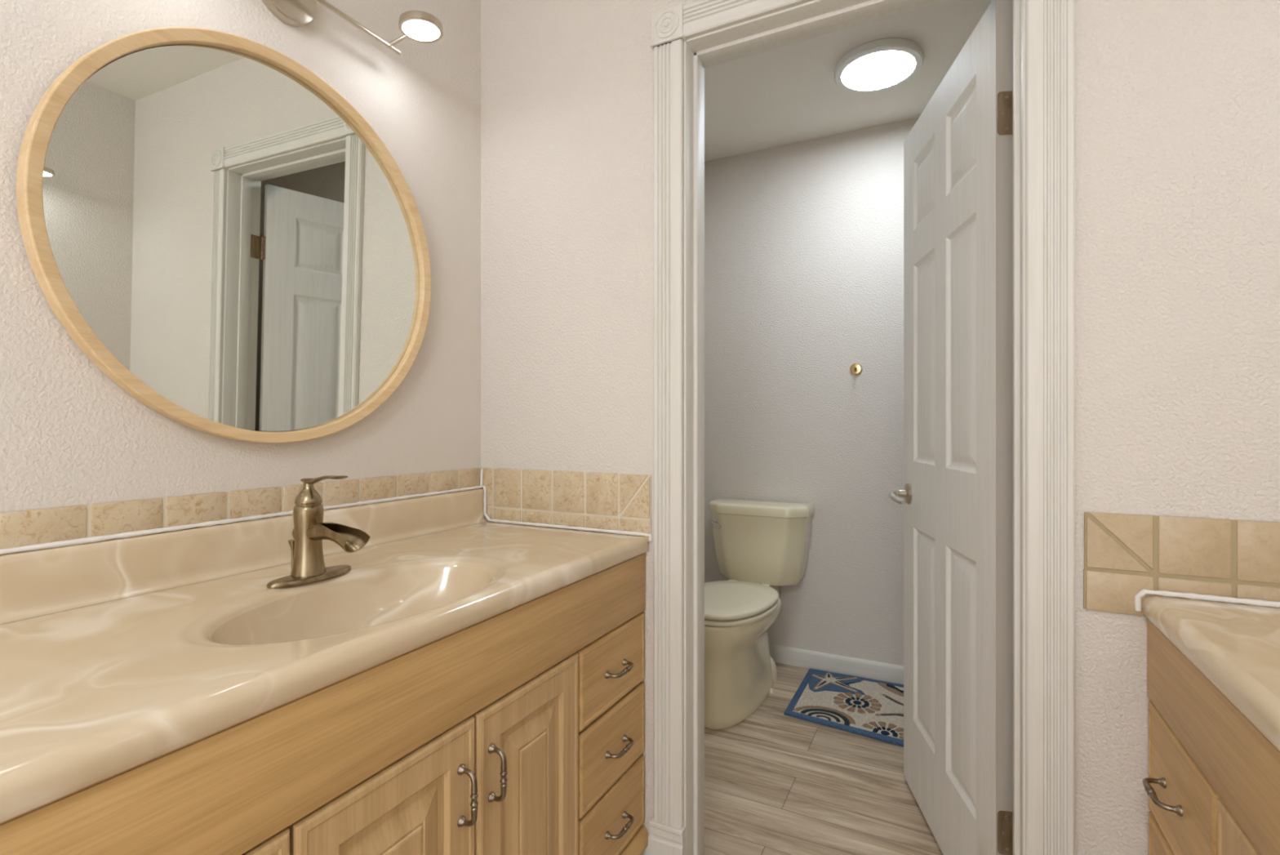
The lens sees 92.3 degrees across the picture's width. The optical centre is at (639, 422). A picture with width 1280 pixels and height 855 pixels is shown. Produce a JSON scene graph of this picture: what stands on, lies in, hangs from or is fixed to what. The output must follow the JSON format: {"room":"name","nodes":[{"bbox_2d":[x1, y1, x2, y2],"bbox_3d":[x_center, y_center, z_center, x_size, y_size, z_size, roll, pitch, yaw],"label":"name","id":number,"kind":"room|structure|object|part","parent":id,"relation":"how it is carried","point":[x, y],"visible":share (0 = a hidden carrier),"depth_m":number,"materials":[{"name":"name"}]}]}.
{"room":"bathroom","nodes":[
{"label":"bathroom","id":0,"kind":"room"},
{"bbox_2d":[0,0,480,512],"bbox_3d":[-0.857,-0.090,1.083,0.100,2.450,4.850,0,0,27],"label":"wall","id":1,"kind":"structure","parent":0,"point":[70,435],"depth_m":1.21,"materials":[{"name":"beige paint"}]},
{"bbox_2d":[16,26,431,443],"bbox_3d":[-0.708,-0.339,1.210,0.045,0.756,0.756,0,0,27],"label":"round mirror","id":2,"kind":"object","parent":1,"relation":"attached to","point":[211,222],"visible":1,"depth_m":1.12,"materials":[{"name":"brown wood"}]},
{"bbox_2d":[0,467,482,554],"bbox_3d":[-0.797,0.156,1.074,0.016,0.060,1.528,0,0,27],"label":"tile border","id":3,"kind":"structure","parent":1,"relation":"attached to","point":[27,530],"depth_m":1.08,"materials":[{"name":"tile"}]},
{"bbox_2d":[0,488,487,623],"bbox_3d":[-0.790,0.232,1.067,0.034,0.092,1.520,0,0,27],"label":"backsplash","id":4,"kind":"structure","parent":1,"relation":"attached to","point":[43,581],"depth_m":1.06,"materials":[{"name":"stone"}]},
{"bbox_2d":[262,0,443,55],"bbox_3d":[-0.640,-0.868,1.201,0.180,0.120,0.565,0,0,27],"label":"vanity light","id":5,"kind":"object","parent":1,"relation":"attached to","point":[422,27],"visible":1,"depth_m":1.34,"materials":[{"name":"silver metal"}]},
{"bbox_3d":[-0.666,-0.858,1.214,0.010,0.010,0.474,0,0,27],"label":"rod","id":6,"kind":"part","parent":5,"relation":"part of","materials":[{"name":"silver metal"}]},
{"bbox_3d":[-0.555,-0.871,1.402,0.040,0.034,0.010,0,0,-12],"label":"arm","id":7,"kind":"part","parent":5,"relation":"part of","materials":[{"name":"silver metal"}]},
{"bbox_2d":[402,19,439,40],"bbox_3d":[-0.495,-0.889,1.391,0.079,0.005,0.079,0,0,27],"label":"diffuser","id":8,"kind":"object","parent":5,"relation":"attached to","point":[414,29],"depth_m":1.39,"materials":[{"name":"white plastic"}]},
{"bbox_2d":[704,117,919,665],"bbox_3d":[1.222,-0.090,2.689,2.141,2.450,0.100,0,0,27],"label":"wall","id":9,"kind":"structure","parent":0,"point":[804,240],"depth_m":2.84,"materials":[{"name":"beige paint"}]},
{"bbox_2d":[768,643,903,684],"bbox_3d":[0.877,1.095,2.800,1.426,0.079,0.014,0,0,27],"label":"baseboard","id":10,"kind":"structure","parent":9,"relation":"attached to","point":[882,671],"depth_m":2.79,"materials":[{"name":"paint"}]},
{"bbox_2d":[849,363,862,374],"bbox_3d":[0.959,-0.242,2.738,0.052,0.052,0.052,0,0,27],"label":"robe hook","id":11,"kind":"object","parent":9,"relation":"attached to","point":[855,368],"visible":1,"depth_m":2.75,"materials":[{"name":"gold metal"}]},
{"bbox_2d":[704,662,942,854],"bbox_3d":[0.096,1.175,0.596,2.241,0.080,4.850,0,0,27],"label":"floor","id":12,"kind":"structure","parent":0,"point":[776,783],"depth_m":1.90,"materials":[{"name":"wood"}]},
{"bbox_2d":[0,552,648,854],"bbox_3d":[-0.552,0.728,0.952,0.558,0.814,1.521,0,0,27],"label":"vanity cabinet","id":13,"kind":"object","parent":12,"relation":"on","point":[519,730],"visible":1,"depth_m":0.91,"materials":[{"name":"brown wood"}]},
{"bbox_3d":[-0.476,0.726,0.578,0.020,0.518,0.297,0,0,27],"label":"door","id":14,"kind":"part","parent":13,"relation":"part of","materials":[{"name":"brown wood"}]},
{"bbox_2d":[0,488,648,823],"bbox_3d":[-0.566,0.303,0.952,0.538,0.235,1.520,0,0,27],"label":"countertop","id":15,"kind":"structure","parent":13,"relation":"on","point":[117,655],"depth_m":0.90,"materials":[{"name":"stone"}]},
{"bbox_2d":[266,475,370,588],"bbox_3d":[-0.568,0.184,1.076,0.145,0.186,0.179,0,0,-39],"label":"faucet","id":16,"kind":"object","parent":15,"relation":"on","point":[309,530],"visible":1,"depth_m":1.08,"materials":[{"name":"brown metal"}]},
{"bbox_3d":[-0.636,0.245,1.126,0.015,0.065,0.015,0,0,27],"label":"lift rod","id":17,"kind":"part","parent":16,"relation":"part of","materials":[{"name":"brown metal"}]},
{"bbox_3d":[-0.596,0.122,1.105,0.044,0.045,0.044,0,0,27],"label":"handle","id":18,"kind":"part","parent":16,"relation":"part of","materials":[{"name":"brown metal"}]},
{"bbox_3d":[-0.589,0.274,1.102,0.056,0.008,0.157,0,0,27],"label":"plate","id":19,"kind":"part","parent":16,"relation":"part of","materials":[{"name":"brown metal"}]},
{"bbox_3d":[-0.560,0.100,1.087,0.100,0.018,0.027,0,0,27],"label":"lever","id":20,"kind":"part","parent":16,"relation":"part of","materials":[{"name":"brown metal"}]},
{"bbox_3d":[-0.548,0.199,1.081,0.156,0.045,0.050,0,0,27],"label":"spout","id":21,"kind":"part","parent":16,"relation":"part of","materials":[{"name":"brown metal"}]},
{"bbox_2d":[211,567,492,644],"bbox_3d":[-0.441,0.354,1.020,0.286,0.124,0.480,0,0,27],"label":"basin","id":22,"kind":"object","parent":15,"relation":"in","point":[363,597],"depth_m":1.11,"materials":[{"name":"stone"}]},
{"bbox_3d":[-0.338,0.726,0.849,0.020,0.518,0.301,0,0,27],"label":"door","id":23,"kind":"part","parent":13,"relation":"part of","materials":[{"name":"brown wood"}]},
{"bbox_3d":[-0.262,0.575,0.943,0.033,0.096,0.016,0,0,27],"label":"handle","id":24,"kind":"part","parent":13,"relation":"part of","materials":[{"name":"grey metal"}]},
{"bbox_3d":[-0.231,0.575,1.004,0.033,0.096,0.016,0,0,27],"label":"handle","id":25,"kind":"part","parent":13,"relation":"part of","materials":[{"name":"grey metal"}]},
{"bbox_3d":[-0.199,0.726,1.120,0.020,0.518,0.299,0,0,27],"label":"door","id":26,"kind":"part","parent":13,"relation":"part of","materials":[{"name":"brown wood"}]},
{"bbox_3d":[-0.062,0.549,1.389,0.020,0.165,0.293,0,0,27],"label":"drawer","id":27,"kind":"part","parent":13,"relation":"part of","materials":[{"name":"brown wood"}]},
{"bbox_3d":[-0.062,0.901,1.389,0.020,0.167,0.293,0,0,27],"label":"drawer","id":28,"kind":"part","parent":13,"relation":"part of","materials":[{"name":"brown wood"}]},
{"bbox_3d":[-0.062,0.725,1.389,0.020,0.170,0.293,0,0,27],"label":"drawer","id":29,"kind":"part","parent":13,"relation":"part of","materials":[{"name":"brown wood"}]},
{"bbox_3d":[-0.040,0.904,1.377,0.033,0.016,0.096,0,0,27],"label":"handle","id":30,"kind":"part","parent":13,"relation":"part of","materials":[{"name":"grey metal"}]},
{"bbox_3d":[-0.040,0.728,1.377,0.033,0.016,0.096,0,0,27],"label":"handle","id":31,"kind":"part","parent":13,"relation":"part of","materials":[{"name":"grey metal"}]},
{"bbox_3d":[-0.040,0.552,1.377,0.033,0.016,0.096,0,0,27],"label":"handle","id":32,"kind":"part","parent":13,"relation":"part of","materials":[{"name":"grey metal"}]},
{"bbox_3d":[-0.334,1.015,0.842,0.032,0.044,1.516,0,0,27],"label":"moulding","id":33,"kind":"part","parent":13,"relation":"part of","materials":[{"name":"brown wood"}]},
{"bbox_2d":[704,497,814,728],"bbox_3d":[0.417,0.752,2.591,0.472,0.765,0.786,0,0,27],"label":"toilet","id":34,"kind":"object","parent":12,"relation":"on","point":[762,546],"visible":0.89,"depth_m":2.56,"materials":[{"name":"beige ceramic"}]},
{"bbox_3d":[0.353,0.469,2.855,0.027,0.037,0.071,0,0,-22],"label":"flush lever","id":35,"kind":"part","parent":34,"relation":"part of","materials":[{"name":"silver metal"}]},
{"bbox_3d":[0.351,0.729,2.463,0.360,0.020,0.494,0,0,27],"label":"seat","id":36,"kind":"part","parent":34,"relation":"part of","materials":[{"name":"beige plastic"}]},
{"bbox_3d":[0.355,0.705,2.471,0.360,0.024,0.516,0,0,27],"label":"seat lid","id":37,"kind":"part","parent":34,"relation":"part of","materials":[{"name":"beige plastic"}]},
{"bbox_3d":[0.551,0.575,2.854,0.452,0.316,0.188,0,0,27],"label":"tank","id":38,"kind":"part","parent":34,"relation":"part of","materials":[{"name":"beige ceramic"}]},
{"bbox_3d":[0.548,0.395,2.849,0.472,0.049,0.206,0,0,27],"label":"tank lid","id":39,"kind":"part","parent":34,"relation":"part of","materials":[{"name":"beige ceramic"}]},
{"bbox_2d":[783,667,903,746],"bbox_3d":[0.989,1.128,2.401,0.756,0.014,0.569,0,0,27],"label":"bath mat","id":40,"kind":"object","parent":12,"relation":"on","point":[873,708],"visible":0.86,"depth_m":2.45,"materials":[{"name":"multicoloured fabric"}]},
{"bbox_2d":[1142,617,1279,854],"bbox_3d":[0.762,0.738,0.281,0.565,0.795,1.521,0,0,27],"label":"vanity cabinet","id":41,"kind":"object","parent":12,"relation":"on","point":[1212,784],"visible":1,"depth_m":0.84,"materials":[{"name":"brown wood"}]},
{"bbox_3d":[0.822,0.755,0.929,0.020,0.159,0.308,0,0,27],"label":"drawer","id":42,"kind":"part","parent":41,"relation":"part of","materials":[{"name":"brown wood"}]},
{"bbox_3d":[0.809,0.577,0.958,0.033,0.016,0.096,0,0,27],"label":"handle","id":43,"kind":"part","parent":41,"relation":"part of","materials":[{"name":"grey metal"}]},
{"bbox_3d":[0.822,0.574,0.929,0.020,0.188,0.308,0,0,27],"label":"drawer","id":44,"kind":"part","parent":41,"relation":"part of","materials":[{"name":"brown wood"}]},
{"bbox_2d":[1142,595,1279,751],"bbox_3d":[0.770,0.323,0.269,0.543,0.235,1.520,0,0,27],"label":"countertop","id":45,"kind":"structure","parent":41,"relation":"on","point":[1236,646],"depth_m":0.83,"materials":[{"name":"stone"}]},
{"bbox_3d":[0.682,0.733,0.655,0.020,0.505,0.297,0,0,27],"label":"door","id":46,"kind":"part","parent":41,"relation":"part of","materials":[{"name":"brown wood"}]},
{"bbox_2d":[704,0,992,161],"bbox_3d":[0.096,-1.355,0.596,2.241,0.080,4.850,0,0,27],"label":"ceiling","id":47,"kind":"structure","parent":0,"point":[788,94],"depth_m":2.42,"materials":[{"name":"white paint"}]},
{"bbox_2d":[834,38,923,93],"bbox_3d":[0.870,-1.299,2.248,0.304,0.032,0.304,0,0,27],"label":"recessed light","id":48,"kind":"object","parent":47,"relation":"in","point":[886,64],"visible":1,"depth_m":2.21,"materials":[{"name":"white plastic"}]},
{"bbox_2d":[841,50,915,90],"bbox_3d":[0.870,-1.289,2.248,0.252,0.011,0.252,0,0,27],"label":"diffuser","id":49,"kind":"object","parent":48,"relation":"attached to","point":[873,70],"depth_m":2.23,"materials":[{"name":"white plastic"}]},
{"bbox_2d":[480,0,1279,854],"bbox_3d":[0.525,-0.090,1.325,2.141,2.450,0.120,0,0,27],"label":"wall","id":50,"kind":"structure","parent":0,"point":[1177,102],"depth_m":1.10,"materials":[{"name":"beige paint"}]},
{"bbox_2d":[480,467,652,542],"bbox_3d":[-0.213,0.210,1.626,0.543,0.166,0.017,0,0,27],"label":"tile border","id":51,"kind":"structure","parent":50,"relation":"attached to","point":[604,502],"depth_m":1.61,"materials":[{"name":"tile"}]},
{"bbox_2d":[644,832,650,854],"bbox_3d":[0.022,1.073,1.507,0.017,0.125,0.014,0,0,27],"label":"baseboard","id":52,"kind":"structure","parent":50,"relation":"attached to","point":[647,848],"depth_m":1.50,"materials":[{"name":"paint"}]},
{"bbox_2d":[649,0,1075,854],"bbox_3d":[0.435,0.072,1.358,0.852,2.126,0.148,0,0,27],"label":"door frame","id":53,"kind":"structure","parent":50,"relation":"attached to","point":[1050,24],"depth_m":1.22,"materials":[{"name":"paint"}]},
{"bbox_2d":[888,0,1012,854],"bbox_3d":[0.836,0.114,1.595,0.168,2.018,0.727,0,0,2],"label":"door","id":54,"kind":"structure","parent":50,"relation":"in","point":[957,493],"depth_m":1.47,"materials":[{"name":"paint"}]},
{"bbox_3d":[0.776,0.225,1.859,0.046,0.033,0.126,0,0,20],"label":"lever","id":55,"kind":"part","parent":54,"relation":"part of","materials":[{"name":"silver metal"}]},
{"bbox_3d":[0.818,0.218,1.903,0.031,0.066,0.066,0,0,8],"label":"lever handle","id":56,"kind":"part","parent":54,"relation":"part of","materials":[{"name":"silver metal"}]},
{"bbox_2d":[1083,511,1279,615],"bbox_3d":[1.079,0.248,0.965,0.625,0.176,0.018,0,0,27],"label":"tile border","id":57,"kind":"structure","parent":50,"relation":"attached to","point":[1129,559],"depth_m":1.05,"materials":[{"name":"beige tile"}]}
]}

